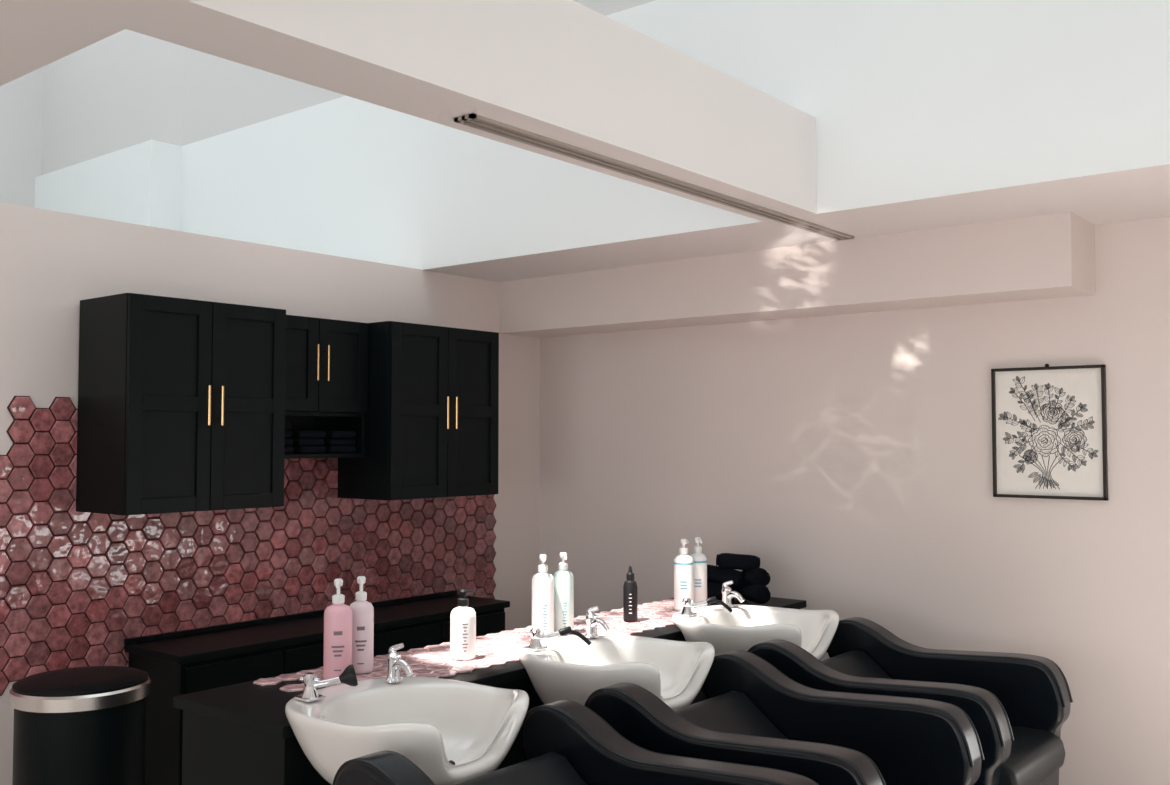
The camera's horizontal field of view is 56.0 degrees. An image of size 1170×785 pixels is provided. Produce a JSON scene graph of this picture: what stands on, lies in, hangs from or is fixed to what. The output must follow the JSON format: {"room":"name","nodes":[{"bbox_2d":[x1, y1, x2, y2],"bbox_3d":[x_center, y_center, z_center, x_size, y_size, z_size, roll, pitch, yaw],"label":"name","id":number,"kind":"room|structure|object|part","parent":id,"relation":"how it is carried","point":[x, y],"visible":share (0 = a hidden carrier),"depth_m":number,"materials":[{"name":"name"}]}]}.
{"room":"salon","nodes":[
{"label":"salon","id":0,"kind":"room"},
{"bbox_2d":[0,66,43,207],"bbox_3d":[-0.801,-1.937,3.990,10.100,2.496,2.750,-2,-3,39],"label":"wall","id":1,"kind":"structure","parent":0,"point":[21,99],"depth_m":7.82,"materials":[{"name":"grey paint"}]},
{"bbox_2d":[42,29,183,174],"bbox_3d":[-3.215,-2.246,7.561,1.590,1.580,0.280,-2,-3,39],"label":"wall","id":2,"kind":"structure","parent":0,"point":[124,89],"depth_m":7.49,"materials":[{"name":"grey paint"}]},
{"bbox_2d":[0,202,539,784],"bbox_3d":[-2.737,0.486,3.291,0.150,2.404,7.680,-2,-3,39],"label":"wall","id":3,"kind":"structure","parent":0,"point":[51,261],"depth_m":4.69,"materials":[{"name":"paint"}]},
{"bbox_2d":[76,293,285,514],"bbox_3d":[-1.554,0.055,4.300,0.406,0.800,0.670,-2,-3,39],"label":"upper cabinet","id":4,"kind":"object","parent":3,"relation":"attached to","point":[181,402],"visible":1,"depth_m":4.12,"materials":[{"name":"black paint"}]},
{"bbox_3d":[-1.536,0.045,4.070,0.018,0.796,0.331,-2,-3,39],"label":"door","id":5,"kind":"part","parent":4,"relation":"part of","materials":[{"name":"black paint"}]},
{"bbox_3d":[-1.540,0.045,4.074,0.008,0.692,0.227,-2,-3,39],"label":"door panel","id":6,"kind":"part","parent":4,"relation":"part of","materials":[{"name":"black paint"}]},
{"bbox_3d":[-1.418,0.049,4.154,0.011,0.150,0.011,-2,-3,39],"label":"handle","id":7,"kind":"part","parent":4,"relation":"part of","materials":[{"name":"gold metal"}]},
{"bbox_3d":[-1.383,0.050,4.197,0.011,0.150,0.011,-2,-3,39],"label":"handle","id":8,"kind":"part","parent":4,"relation":"part of","materials":[{"name":"gold metal"}]},
{"bbox_3d":[-1.325,0.056,4.330,0.018,0.796,0.331,-2,-3,39],"label":"door","id":9,"kind":"part","parent":4,"relation":"part of","materials":[{"name":"black paint"}]},
{"bbox_3d":[-1.329,0.056,4.333,0.008,0.692,0.227,-2,-3,39],"label":"door panel","id":10,"kind":"part","parent":4,"relation":"part of","materials":[{"name":"black paint"}]},
{"bbox_2d":[0,396,496,695],"bbox_3d":[-1.446,0.581,4.745,0.016,1.075,3.073,-2,-3,39],"label":"tile backsplash","id":11,"kind":"structure","parent":3,"relation":"attached to","point":[74,585],"depth_m":4.49,"materials":[{"name":"red tile"}]},
{"bbox_2d":[284,315,368,458],"bbox_3d":[-1.225,-0.018,4.827,0.254,0.610,0.549,-2,-3,39],"label":"upper cabinet","id":12,"kind":"object","parent":3,"relation":"attached to","point":[326,367],"visible":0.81,"depth_m":4.84,"materials":[{"name":"black paint"}]},
{"bbox_3d":[-1.251,-0.125,4.676,0.008,0.302,0.166,-2,-3,39],"label":"door panel","id":13,"kind":"part","parent":12,"relation":"part of","materials":[{"name":"black paint"}]},
{"bbox_3d":[-1.247,-0.125,4.673,0.018,0.406,0.270,-2,-3,39],"label":"door","id":14,"kind":"part","parent":12,"relation":"part of","materials":[{"name":"black paint"}]},
{"bbox_3d":[-1.148,-0.130,4.733,0.011,0.155,0.011,-2,-3,39],"label":"handle","id":15,"kind":"part","parent":12,"relation":"part of","materials":[{"name":"gold metal"}]},
{"bbox_2d":[284,423,355,453],"bbox_3d":[-1.234,0.201,4.830,0.158,0.134,0.485,-2,-3,39],"label":"folded towels","id":16,"kind":"object","parent":12,"relation":"in","point":[296,442],"visible":0.68,"depth_m":4.81,"materials":[{"name":"black fabric"}]},
{"bbox_2d":[285,423,290,429],"bbox_3d":[-1.350,0.144,4.701,0.143,0.032,0.134,-2,-3,39],"label":"towel","id":17,"kind":"object","parent":16,"relation":"on","point":[287,425],"depth_m":4.69,"materials":[{"name":"black fabric"}]},
{"bbox_2d":[285,430,291,437],"bbox_3d":[-1.348,0.178,4.699,0.146,0.032,0.136,-2,-3,39],"label":"towel","id":18,"kind":"object","parent":16,"relation":"on","point":[288,434],"depth_m":4.69,"materials":[{"name":"black fabric"}]},
{"bbox_2d":[285,438,292,445],"bbox_3d":[-1.347,0.212,4.702,0.143,0.032,0.143,-2,-3,39],"label":"towel","id":19,"kind":"object","parent":16,"relation":"on","point":[288,442],"depth_m":4.69,"materials":[{"name":"black fabric"}]},
{"bbox_2d":[284,446,293,453],"bbox_3d":[-1.344,0.246,4.694,0.156,0.032,0.138,-2,-3,39],"label":"towel","id":20,"kind":"object","parent":16,"relation":"on","point":[288,449],"depth_m":4.68,"materials":[{"name":"black fabric"}]},
{"bbox_2d":[290,438,323,445],"bbox_3d":[-1.242,0.218,4.831,0.144,0.032,0.137,-2,-3,39],"label":"towel","id":21,"kind":"object","parent":16,"relation":"on","point":[296,441],"depth_m":4.77,"materials":[{"name":"black fabric"}]},
{"bbox_2d":[290,431,325,437],"bbox_3d":[-1.238,0.184,4.834,0.147,0.032,0.144,-2,-3,39],"label":"towel","id":22,"kind":"object","parent":16,"relation":"on","point":[295,434],"depth_m":4.77,"materials":[{"name":"black fabric"}]},
{"bbox_2d":[291,446,325,453],"bbox_3d":[-1.236,0.252,4.824,0.158,0.032,0.135,-2,-3,39],"label":"towel","id":23,"kind":"object","parent":16,"relation":"on","point":[297,449],"depth_m":4.76,"materials":[{"name":"black fabric"}]},
{"bbox_2d":[321,438,354,445],"bbox_3d":[-1.133,0.224,4.966,0.141,0.032,0.143,-2,-3,39],"label":"towel","id":24,"kind":"object","parent":16,"relation":"on","point":[327,441],"depth_m":4.91,"materials":[{"name":"black fabric"}]},
{"bbox_2d":[324,431,355,437],"bbox_3d":[-1.131,0.189,4.959,0.155,0.032,0.133,-2,-3,39],"label":"towel","id":25,"kind":"object","parent":16,"relation":"on","point":[329,434],"depth_m":4.90,"materials":[{"name":"black fabric"}]},
{"bbox_2d":[324,446,355,452],"bbox_3d":[-1.132,0.258,4.965,0.142,0.032,0.145,-2,-3,39],"label":"towel","id":26,"kind":"object","parent":16,"relation":"on","point":[329,449],"depth_m":4.91,"materials":[{"name":"black fabric"}]},
{"bbox_3d":[-1.113,-0.128,4.777,0.011,0.155,0.011,-2,-3,39],"label":"handle","id":27,"kind":"part","parent":12,"relation":"part of","materials":[{"name":"gold metal"}]},
{"bbox_3d":[-1.074,-0.116,4.886,0.018,0.406,0.270,-2,-3,39],"label":"door","id":28,"kind":"part","parent":12,"relation":"part of","materials":[{"name":"black paint"}]},
{"bbox_3d":[-1.078,-0.116,4.889,0.008,0.302,0.166,-2,-3,39],"label":"door panel","id":29,"kind":"part","parent":12,"relation":"part of","materials":[{"name":"black paint"}]},
{"bbox_2d":[338,321,498,499],"bbox_3d":[-0.772,0.095,5.260,0.406,0.800,0.693,-2,-3,39],"label":"upper cabinet","id":30,"kind":"object","parent":3,"relation":"attached to","point":[432,417],"visible":0.93,"depth_m":5.07,"materials":[{"name":"black paint"}]},
{"bbox_3d":[-0.759,0.085,5.026,0.018,0.796,0.342,-2,-3,39],"label":"door","id":31,"kind":"part","parent":30,"relation":"part of","materials":[{"name":"black paint"}]},
{"bbox_3d":[-0.763,0.085,5.029,0.008,0.692,0.238,-2,-3,39],"label":"door panel","id":32,"kind":"part","parent":30,"relation":"part of","materials":[{"name":"black paint"}]},
{"bbox_3d":[-0.637,0.094,5.114,0.011,0.150,0.011,-2,-3,39],"label":"handle","id":33,"kind":"part","parent":30,"relation":"part of","materials":[{"name":"gold metal"}]},
{"bbox_3d":[-0.602,0.095,5.157,0.011,0.150,0.011,-2,-3,39],"label":"handle","id":34,"kind":"part","parent":30,"relation":"part of","materials":[{"name":"gold metal"}]},
{"bbox_3d":[-0.540,0.096,5.295,0.018,0.796,0.342,-2,-3,39],"label":"door","id":35,"kind":"part","parent":30,"relation":"part of","materials":[{"name":"black paint"}]},
{"bbox_3d":[-0.544,0.096,5.298,0.008,0.692,0.238,-2,-3,39],"label":"door panel","id":36,"kind":"part","parent":30,"relation":"part of","materials":[{"name":"black paint"}]},
{"bbox_2d":[182,0,654,145],"bbox_3d":[0.658,-2.424,4.514,8.270,1.480,0.097,-2,-3,39],"label":"wall","id":37,"kind":"structure","parent":0,"point":[220,95],"depth_m":6.68,"materials":[{"name":"grey paint"}]},
{"bbox_2d":[0,0,1169,281],"bbox_3d":[0.036,-0.849,1.089,7.000,0.080,7.680,-2,-3,39],"label":"ceiling","id":38,"kind":"structure","parent":0,"point":[34,34],"depth_m":4.07,"materials":[{"name":"paint"}]},
{"bbox_2d":[126,0,816,220],"bbox_3d":[-0.039,-0.904,3.248,0.235,0.370,2.628,-2,-3,39],"label":"ceiling beam","id":39,"kind":"structure","parent":38,"relation":"attached to","point":[566,71],"depth_m":2.98,"materials":[{"name":"white paint"}]},
{"bbox_2d":[454,113,853,239],"bbox_3d":[0.394,-0.691,3.791,0.070,0.010,2.270,-2,-3,39],"label":"track light","id":40,"kind":"object","parent":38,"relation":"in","point":[473,120],"visible":1,"depth_m":3.48,"materials":[{"name":"silver metal"}]},
{"bbox_2d":[35,0,1169,269],"bbox_3d":[-0.022,-1.159,4.877,9.850,1.016,0.309,-2,-3,39],"label":"ceiling","id":41,"kind":"structure","parent":0,"point":[909,100],"depth_m":4.38,"materials":[{"name":"white paint"}]},
{"bbox_2d":[540,216,1169,784],"bbox_3d":[2.506,0.469,4.074,7.300,2.504,0.150,-2,-3,39],"label":"wall","id":42,"kind":"structure","parent":0,"point":[850,455],"depth_m":4.88,"materials":[{"name":"paint"}]},
{"bbox_2d":[499,212,1095,337],"bbox_3d":[0.787,-0.497,5.202,2.960,0.281,0.334,-2,-3,39],"label":"ceiling soffit","id":43,"kind":"structure","parent":42,"relation":"attached to","point":[1048,256],"depth_m":4.80,"materials":[{"name":"white paint"}]},
{"bbox_2d":[991,364,1107,500],"bbox_3d":[1.884,0.157,4.478,0.442,0.549,0.027,-2,-3,39],"label":"drawing","id":44,"kind":"object","parent":42,"relation":"attached to","point":[1049,424],"visible":1,"depth_m":4.47,"materials":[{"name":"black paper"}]},
{"bbox_3d":[0.036,1.643,0.985,7.400,0.100,8.080,-2,-3,39],"label":"floor","id":45,"kind":"structure","parent":0,"visible":0},
{"bbox_2d":[9,666,150,784],"bbox_3d":[-1.676,1.323,3.650,0.428,0.762,0.428,-2,-3,39],"label":"waste bin","id":46,"kind":"object","parent":45,"relation":"on","point":[86,725],"visible":1,"depth_m":3.50,"materials":[{"name":"black metal"}]},
{"bbox_3d":[-1.676,0.955,3.666,0.414,0.026,0.414,-2,-3,39],"label":"lid","id":47,"kind":"part","parent":46,"relation":"part of","materials":[{"name":"black paint"}]},
{"bbox_2d":[124,590,509,784],"bbox_3d":[-1.082,1.368,4.835,0.394,0.770,1.780,-2,-3,39],"label":"base cabinet","id":48,"kind":"object","parent":45,"relation":"on","point":[176,663],"visible":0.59,"depth_m":4.36,"materials":[{"name":"black paint"}]},
{"bbox_3d":[-1.342,1.347,4.222,0.015,0.640,0.420,-2,-3,39],"label":"drawer","id":49,"kind":"part","parent":48,"relation":"part of","materials":[{"name":"black paint"}]},
{"bbox_3d":[-1.071,1.361,4.556,0.015,0.640,0.420,-2,-3,39],"label":"drawer","id":50,"kind":"part","parent":48,"relation":"part of","materials":[{"name":"black paint"}]},
{"bbox_3d":[-0.800,1.375,4.889,0.015,0.640,0.420,-2,-3,39],"label":"drawer","id":51,"kind":"part","parent":48,"relation":"part of","materials":[{"name":"black paint"}]},
{"bbox_3d":[-0.528,1.389,5.222,0.015,0.640,0.420,-2,-3,39],"label":"drawer","id":52,"kind":"part","parent":48,"relation":"part of","materials":[{"name":"black paint"}]},
{"bbox_2d":[285,677,528,784],"bbox_3d":[-0.485,1.237,2.923,0.596,0.872,0.548,-2,-3,39],"label":"basin","id":53,"kind":"object","parent":45,"relation":"on","point":[454,731],"visible":0.82,"depth_m":2.94,"materials":[{"name":"white ceramic"}]},
{"bbox_2d":[294,665,357,701],"bbox_3d":[-0.698,0.780,2.966,0.166,0.087,0.081,1,-2,-16],"label":"shower","id":54,"kind":"object","parent":53,"relation":"on","point":[348,676],"visible":1,"depth_m":2.95,"materials":[{"name":"silver metal"}]},
{"bbox_3d":[-0.738,0.819,2.953,0.060,0.008,0.060,-2,-3,39],"label":"plate","id":55,"kind":"part","parent":54,"relation":"part of","materials":[{"name":"silver metal"}]},
{"bbox_3d":[-0.738,0.771,2.955,0.054,0.012,0.012,-1,-3,17],"label":"cross handle","id":56,"kind":"part","parent":54,"relation":"part of","materials":[{"name":"silver metal"}]},
{"bbox_2d":[385,643,412,682],"bbox_3d":[-0.528,0.777,3.158,0.113,0.109,0.052,-2,-3,39],"label":"faucet","id":57,"kind":"object","parent":53,"relation":"on","point":[395,663],"visible":1,"depth_m":3.16,"materials":[{"name":"silver metal"}]},
{"bbox_3d":[-0.549,0.746,3.180,0.046,0.044,0.028,-1,-3,26],"label":"lever","id":58,"kind":"part","parent":57,"relation":"part of","materials":[{"name":"silver metal"}]},
{"bbox_3d":[-0.526,0.785,3.147,0.029,0.045,0.096,2,-3,-41],"label":"spout","id":59,"kind":"part","parent":57,"relation":"part of","materials":[{"name":"silver metal"}]},
{"bbox_2d":[173,597,805,784],"bbox_3d":[-0.086,1.318,4.124,0.530,0.810,2.870,-2,-3,39],"label":"countertop","id":60,"kind":"structure","parent":45,"relation":"on","point":[241,733],"depth_m":3.19,"materials":[{"name":"black paint"}]},
{"bbox_2d":[323,579,351,679],"bbox_3d":[-0.762,0.729,3.396,0.086,0.305,0.086,-2,-3,39],"label":"pump bottle","id":61,"kind":"object","parent":60,"relation":"on","point":[337,656],"visible":0.95,"depth_m":3.36,"materials":[{"name":"pink plastic"}]},
{"bbox_2d":[350,576,373,673],"bbox_3d":[-0.712,0.736,3.496,0.081,0.300,0.080,-2,-3,39],"label":"pump bottle","id":62,"kind":"object","parent":60,"relation":"on","point":[362,610],"visible":0.94,"depth_m":3.46,"materials":[{"name":"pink plastic"}]},
{"bbox_2d":[450,589,475,660],"bbox_3d":[-0.411,0.779,3.707,0.086,0.230,0.086,-1,-3,18],"label":"pump bottle","id":63,"kind":"object","parent":60,"relation":"on","point":[462,617],"visible":1,"depth_m":3.67,"materials":[{"name":"white plastic"}]},
{"bbox_2d":[532,554,553,633],"bbox_3d":[-0.158,0.759,4.115,0.084,0.305,0.084,-2,-3,39],"label":"pump bottle","id":64,"kind":"object","parent":60,"relation":"on","point":[542,582],"visible":0.86,"depth_m":4.08,"materials":[{"name":"white plastic"}]},
{"bbox_2d":[553,552,573,634],"bbox_3d":[-0.083,0.762,4.183,0.081,0.305,0.080,-2,-3,39],"label":"pump bottle","id":65,"kind":"object","parent":60,"relation":"on","point":[563,578],"visible":0.85,"depth_m":4.15,"materials":[{"name":"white plastic"}]},
{"bbox_2d":[623,566,637,621],"bbox_3d":[0.184,0.815,4.460,0.058,0.222,0.058,-2,-3,39],"label":"spray bottle","id":66,"kind":"object","parent":60,"relation":"on","point":[630,588],"visible":1,"depth_m":4.44,"materials":[{"name":"black plastic"}]},
{"bbox_2d":[674,539,693,610],"bbox_3d":[0.427,0.786,4.754,0.087,0.305,0.087,1,-3,-26],"label":"pump bottle","id":67,"kind":"object","parent":60,"relation":"on","point":[683,563],"visible":0.95,"depth_m":4.72,"materials":[{"name":"white plastic"}]},
{"bbox_2d":[690,537,706,607],"bbox_3d":[0.495,0.788,4.821,0.081,0.305,0.081,-2,-3,39],"label":"pump bottle","id":68,"kind":"object","parent":60,"relation":"on","point":[700,560],"visible":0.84,"depth_m":4.79,"materials":[{"name":"white plastic"}]},
{"bbox_2d":[707,553,770,603],"bbox_3d":[0.666,0.842,5.038,0.388,0.218,0.244,-1,-3,17],"label":"rolled towels","id":69,"kind":"object","parent":60,"relation":"on","point":[751,582],"visible":0.74,"depth_m":4.97,"materials":[{"name":"black fabric"}]},
{"bbox_2d":[707,582,732,600],"bbox_3d":[0.565,0.906,4.998,0.208,0.087,0.105,-1,-3,22],"label":"towel","id":70,"kind":"object","parent":69,"relation":"on","point":[713,588],"depth_m":4.95,"materials":[{"name":"black fabric"}]},
{"bbox_2d":[740,584,768,603],"bbox_3d":[0.765,0.905,4.961,0.100,0.085,0.148,1,-3,-17],"label":"towel","id":71,"kind":"object","parent":69,"relation":"on","point":[757,593],"depth_m":4.90,"materials":[{"name":"black fabric"}]},
{"bbox_2d":[741,568,768,584],"bbox_3d":[0.768,0.842,5.014,0.104,0.094,0.149,1,-3,-22],"label":"towel","id":72,"kind":"object","parent":69,"relation":"on","point":[749,576],"depth_m":4.95,"materials":[{"name":"black fabric"}]},
{"bbox_2d":[333,700,818,784],"bbox_3d":[0.007,1.240,2.501,0.926,0.832,0.746,-2,-3,39],"label":"chair","id":73,"kind":"object","parent":45,"relation":"on","point":[562,742],"visible":0.99,"depth_m":2.78,"materials":[{"name":"black leather"}]},
{"bbox_3d":[-0.196,1.179,2.258,0.910,0.732,0.110,-2,-3,39],"label":"arm","id":74,"kind":"part","parent":73,"relation":"part of","materials":[{"name":"black leather"}]},
{"bbox_3d":[-0.089,1.102,2.585,0.464,0.333,0.524,-2,-3,39],"label":"backrest","id":75,"kind":"part","parent":73,"relation":"part of","materials":[{"name":"black leather"}]},
{"bbox_3d":[0.206,1.200,2.751,0.910,0.732,0.110,-2,-3,39],"label":"arm","id":76,"kind":"part","parent":73,"relation":"part of","materials":[{"name":"black leather"}]},
{"bbox_2d":[518,634,714,709],"bbox_3d":[0.089,1.267,3.628,0.596,0.872,0.548,-2,-3,39],"label":"basin","id":77,"kind":"object","parent":45,"relation":"on","point":[570,668],"visible":0.59,"depth_m":3.59,"materials":[{"name":"white ceramic"}]},
{"bbox_2d":[523,626,590,650],"bbox_3d":[-0.096,0.818,3.686,0.226,0.071,0.080,1,-3,-21],"label":"shower","id":78,"kind":"object","parent":77,"relation":"on","point":[536,634],"visible":1,"depth_m":3.66,"materials":[{"name":"silver metal"}]},
{"bbox_3d":[-0.164,0.849,3.659,0.060,0.008,0.060,-2,-3,39],"label":"plate","id":79,"kind":"part","parent":78,"relation":"part of","materials":[{"name":"silver metal"}]},
{"bbox_2d":[584,606,609,637],"bbox_3d":[0.046,0.807,3.863,0.113,0.109,0.052,-2,-3,39],"label":"faucet","id":80,"kind":"object","parent":77,"relation":"on","point":[592,621],"visible":0.99,"depth_m":3.86,"materials":[{"name":"silver metal"}]},
{"bbox_3d":[0.025,0.775,3.885,0.046,0.044,0.028,-1,-3,26],"label":"lever","id":81,"kind":"part","parent":80,"relation":"part of","materials":[{"name":"silver metal"}]},
{"bbox_3d":[0.049,0.815,3.852,0.029,0.045,0.096,2,-3,-41],"label":"spout","id":82,"kind":"part","parent":80,"relation":"part of","materials":[{"name":"silver metal"}]},
{"bbox_2d":[672,605,838,659],"bbox_3d":[0.657,1.296,4.326,0.596,0.872,0.548,-2,-3,39],"label":"basin","id":83,"kind":"object","parent":45,"relation":"on","point":[746,626],"visible":0.48,"depth_m":4.27,"materials":[{"name":"white ceramic"}]},
{"bbox_2d":[677,596,732,616],"bbox_3d":[0.472,0.847,4.383,0.226,0.071,0.080,1,-3,-21],"label":"shower","id":84,"kind":"object","parent":83,"relation":"on","point":[687,603],"visible":1,"depth_m":4.35,"materials":[{"name":"silver metal"}]},
{"bbox_3d":[0.404,0.878,4.356,0.060,0.008,0.060,-2,-3,39],"label":"plate","id":85,"kind":"part","parent":84,"relation":"part of","materials":[{"name":"silver metal"}]},
{"bbox_2d":[721,580,743,606],"bbox_3d":[0.614,0.836,4.561,0.113,0.109,0.052,-2,-3,39],"label":"faucet","id":86,"kind":"object","parent":83,"relation":"on","point":[728,594],"visible":0.94,"depth_m":4.56,"materials":[{"name":"silver metal"}]},
{"bbox_3d":[0.593,0.804,4.583,0.046,0.044,0.028,-1,-3,26],"label":"lever","id":87,"kind":"part","parent":86,"relation":"part of","materials":[{"name":"silver metal"}]},
{"bbox_3d":[0.616,0.844,4.550,0.029,0.045,0.096,2,-3,-41],"label":"spout","id":88,"kind":"part","parent":86,"relation":"part of","materials":[{"name":"silver metal"}]},
{"bbox_2d":[584,650,983,784],"bbox_3d":[0.581,1.269,3.206,0.926,0.832,0.746,-2,-3,39],"label":"chair","id":89,"kind":"object","parent":45,"relation":"on","point":[752,713],"visible":0.91,"depth_m":3.23,"materials":[{"name":"black leather"}]},
{"bbox_3d":[0.485,1.132,3.290,0.464,0.333,0.524,-2,-3,39],"label":"backrest","id":90,"kind":"part","parent":89,"relation":"part of","materials":[{"name":"black leather"}]},
{"bbox_3d":[0.379,1.209,2.963,0.910,0.732,0.110,-2,-3,39],"label":"arm","id":91,"kind":"part","parent":89,"relation":"part of","materials":[{"name":"black leather"}]},
{"bbox_3d":[0.780,1.229,3.456,0.910,0.732,0.110,-2,-3,39],"label":"arm","id":92,"kind":"part","parent":89,"relation":"part of","materials":[{"name":"black leather"}]},
{"bbox_2d":[747,617,1072,784],"bbox_3d":[1.149,1.298,3.904,0.926,0.832,0.746,-2,-3,39],"label":"chair","id":93,"kind":"object","parent":45,"relation":"on","point":[1018,705],"visible":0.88,"depth_m":3.87,"materials":[{"name":"black leather"}]},
{"bbox_3d":[1.052,1.161,3.988,0.464,0.333,0.524,-2,-3,39],"label":"backrest","id":94,"kind":"part","parent":93,"relation":"part of","materials":[{"name":"black leather"}]},
{"bbox_3d":[0.946,1.238,3.661,0.910,0.732,0.110,-2,-3,39],"label":"arm","id":95,"kind":"part","parent":93,"relation":"part of","materials":[{"name":"black leather"}]},
{"bbox_3d":[1.355,1.247,3.739,0.395,0.139,0.524,-2,-3,39],"label":"seat","id":96,"kind":"part","parent":93,"relation":"part of","materials":[{"name":"black leather"}]}
]}

